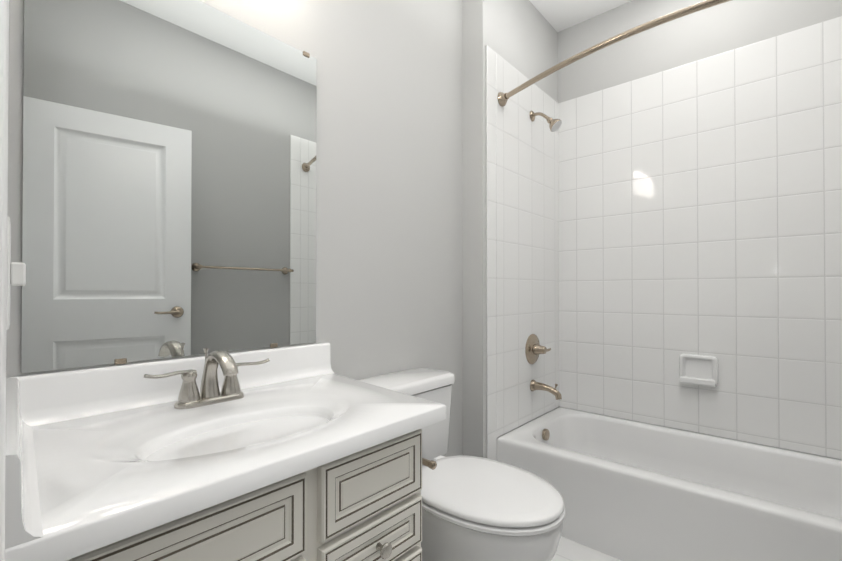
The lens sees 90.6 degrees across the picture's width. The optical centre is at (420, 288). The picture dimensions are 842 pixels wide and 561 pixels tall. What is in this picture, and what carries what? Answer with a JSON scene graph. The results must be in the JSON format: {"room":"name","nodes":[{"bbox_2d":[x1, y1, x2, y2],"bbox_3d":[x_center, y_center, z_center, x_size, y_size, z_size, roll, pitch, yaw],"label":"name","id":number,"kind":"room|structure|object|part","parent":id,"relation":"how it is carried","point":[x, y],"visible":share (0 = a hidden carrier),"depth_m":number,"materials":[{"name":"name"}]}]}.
{"room":"bathroom","nodes":[
{"label":"bathroom","id":0,"kind":"room"},
{"bbox_2d":[6,0,9,381],"bbox_3d":[-0.330,-0.285,0.230,0.125,2.750,1.894,0,-1,-44],"label":"wall","id":1,"kind":"structure","parent":0,"point":[8,162],"depth_m":0.84,"materials":[{"name":"grey paint"}]},
{"bbox_2d":[0,0,8,560],"bbox_3d":[-0.022,0.023,-0.083,0.137,2.130,0.750,0,-1,-44],"label":"door frame","id":2,"kind":"structure","parent":1,"relation":"attached to","point":[4,41],"depth_m":0.19,"materials":[{"name":"white paint"}]},
{"bbox_2d":[6,216,25,329],"bbox_3d":[-0.440,-0.015,0.446,0.070,0.115,0.025,0,-1,41],"label":"switch plate","id":3,"kind":"object","parent":1,"relation":"attached to","point":[16,273],"visible":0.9,"depth_m":0.44,"materials":[{"name":"white plastic"}]},
{"bbox_2d":[7,0,462,456],"bbox_3d":[-0.501,-0.276,1.359,0.130,2.750,2.020,0,-1,41],"label":"wall","id":4,"kind":"structure","parent":0,"point":[169,184],"depth_m":1.22,"materials":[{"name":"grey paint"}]},
{"bbox_2d":[462,0,557,457],"bbox_3d":[0.536,-0.267,2.454,0.240,2.750,0.994,0,-1,41],"label":"wall","id":5,"kind":"structure","parent":0,"point":[521,36],"depth_m":2.05,"materials":[{"name":"grey paint"}]},
{"bbox_2d":[486,45,558,460],"bbox_3d":[0.597,-0.038,2.335,0.008,2.290,0.849,0,-1,41],"label":"wall tiles","id":6,"kind":"structure","parent":5,"relation":"attached to","point":[522,227],"depth_m":2.25,"materials":[{"name":"white tile"}]},
{"bbox_2d":[525,334,550,363],"bbox_3d":[0.666,0.343,2.343,0.080,0.172,0.182,0,-1,41],"label":"shower valve","id":7,"kind":"object","parent":6,"relation":"attached to","point":[534,348],"visible":1,"depth_m":2.33,"materials":[{"name":"silver metal"}]},
{"bbox_2d":[529,111,561,131],"bbox_3d":[0.696,-0.938,2.320,0.174,0.150,0.074,0,-1,41],"label":"shower head","id":8,"kind":"object","parent":6,"relation":"attached to","point":[555,125],"visible":1,"depth_m":2.29},
{"bbox_2d":[530,380,561,399],"bbox_3d":[0.696,0.560,2.308,0.170,0.088,0.066,0,-1,41],"label":"tub spout","id":9,"kind":"object","parent":6,"relation":"attached to","point":[534,385],"visible":1,"depth_m":2.30,"materials":[{"name":"silver metal"}]},
{"bbox_2d":[498,0,731,106],"bbox_3d":[0.928,-0.966,1.570,1.531,0.072,0.206,0,-1,41],"label":"shower curtain rod","id":10,"kind":"object","parent":6,"relation":"attached to","point":[503,98],"visible":1,"depth_m":1.61,"materials":[{"name":"silver metal"}]},
{"bbox_2d":[529,0,632,31],"bbox_3d":[0.012,-1.706,0.702,2.344,0.100,4.694,0,-1,41],"label":"ceiling","id":11,"kind":"structure","parent":0,"point":[559,15],"depth_m":2.45,"materials":[{"name":"white paint"}]},
{"bbox_2d":[551,536,621,560],"bbox_3d":[0.012,1.144,0.679,2.344,0.100,4.694,0,-1,41],"label":"floor","id":12,"kind":"structure","parent":0,"point":[569,550],"depth_m":1.73,"materials":[{"name":"tile"}]},
{"bbox_2d":[5,342,445,560],"bbox_3d":[-0.391,0.624,0.951,0.583,0.944,0.848,0,-1,41],"label":"bathroom vanity","id":13,"kind":"object","parent":12,"relation":"on","point":[299,453],"visible":1,"depth_m":0.82,"materials":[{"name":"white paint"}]},
{"bbox_3d":[-0.502,0.220,1.030,0.158,0.134,0.301,0,-1,41],"label":"faucet handle","id":14,"kind":"part","parent":13,"relation":"part of","materials":[{"name":"silver metal"}]},
{"bbox_3d":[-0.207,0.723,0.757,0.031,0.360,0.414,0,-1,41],"label":"knob","id":15,"kind":"part","parent":13,"relation":"part of","materials":[{"name":"silver metal"}]},
{"bbox_3d":[-0.033,0.454,1.109,0.160,0.044,0.050,0,-1,41],"label":"paper holder arm","id":16,"kind":"part","parent":13,"relation":"part of"},
{"bbox_2d":[358,368,564,560],"bbox_3d":[0.117,0.719,1.407,0.732,0.762,0.468,0,-1,41],"label":"toilet","id":17,"kind":"object","parent":12,"relation":"on","point":[474,508],"visible":0.62,"depth_m":1.24,"materials":[{"name":"white ceramic"}]},
{"bbox_3d":[-0.080,0.362,1.583,0.207,0.046,0.468,0,-1,41],"label":"tank lid","id":18,"kind":"part","parent":17,"relation":"part of","materials":[{"name":"white ceramic"}]},
{"bbox_3d":[-0.081,0.527,1.583,0.193,0.282,0.452,0,-1,41],"label":"tank","id":19,"kind":"part","parent":17,"relation":"part of","materials":[{"name":"white ceramic"}]},
{"bbox_3d":[0.200,0.643,1.334,0.503,0.043,0.390,0,-1,41],"label":"lid","id":20,"kind":"part","parent":17,"relation":"part of","materials":[{"name":"white plastic"}]},
{"bbox_3d":[0.205,0.657,1.330,0.498,0.019,0.394,0,-1,41],"label":"seat","id":21,"kind":"part","parent":17,"relation":"part of","materials":[{"name":"white plastic"}]},
{"bbox_2d":[497,407,841,560],"bbox_3d":[1.195,0.922,1.859,1.518,0.362,0.757,0,-1,41],"label":"bathtub","id":22,"kind":"object","parent":12,"relation":"on","point":[629,490],"visible":0.94,"depth_m":1.78,"materials":[{"name":"white ceramic"}]},
{"bbox_2d":[558,0,841,459],"bbox_3d":[1.532,-0.269,2.160,1.644,2.750,0.120,0,-1,41],"label":"wall","id":23,"kind":"structure","parent":0,"point":[714,30],"depth_m":2.27,"materials":[{"name":"grey paint"}]},
{"bbox_2d":[558,16,841,458],"bbox_3d":[1.444,-0.221,2.152,1.508,1.927,0.008,0,-1,41],"label":"wall tile","id":24,"kind":"structure","parent":23,"relation":"attached to","point":[700,206],"depth_m":2.11,"materials":[{"name":"white tile"}]},
{"bbox_2d":[679,354,717,386],"bbox_3d":[1.413,0.416,2.129,0.166,0.148,0.060,0,-1,41],"label":"soap dish","id":25,"kind":"object","parent":24,"relation":"attached to","point":[695,369],"visible":1,"depth_m":2.13,"materials":[{"name":"white ceramic"}]}
]}

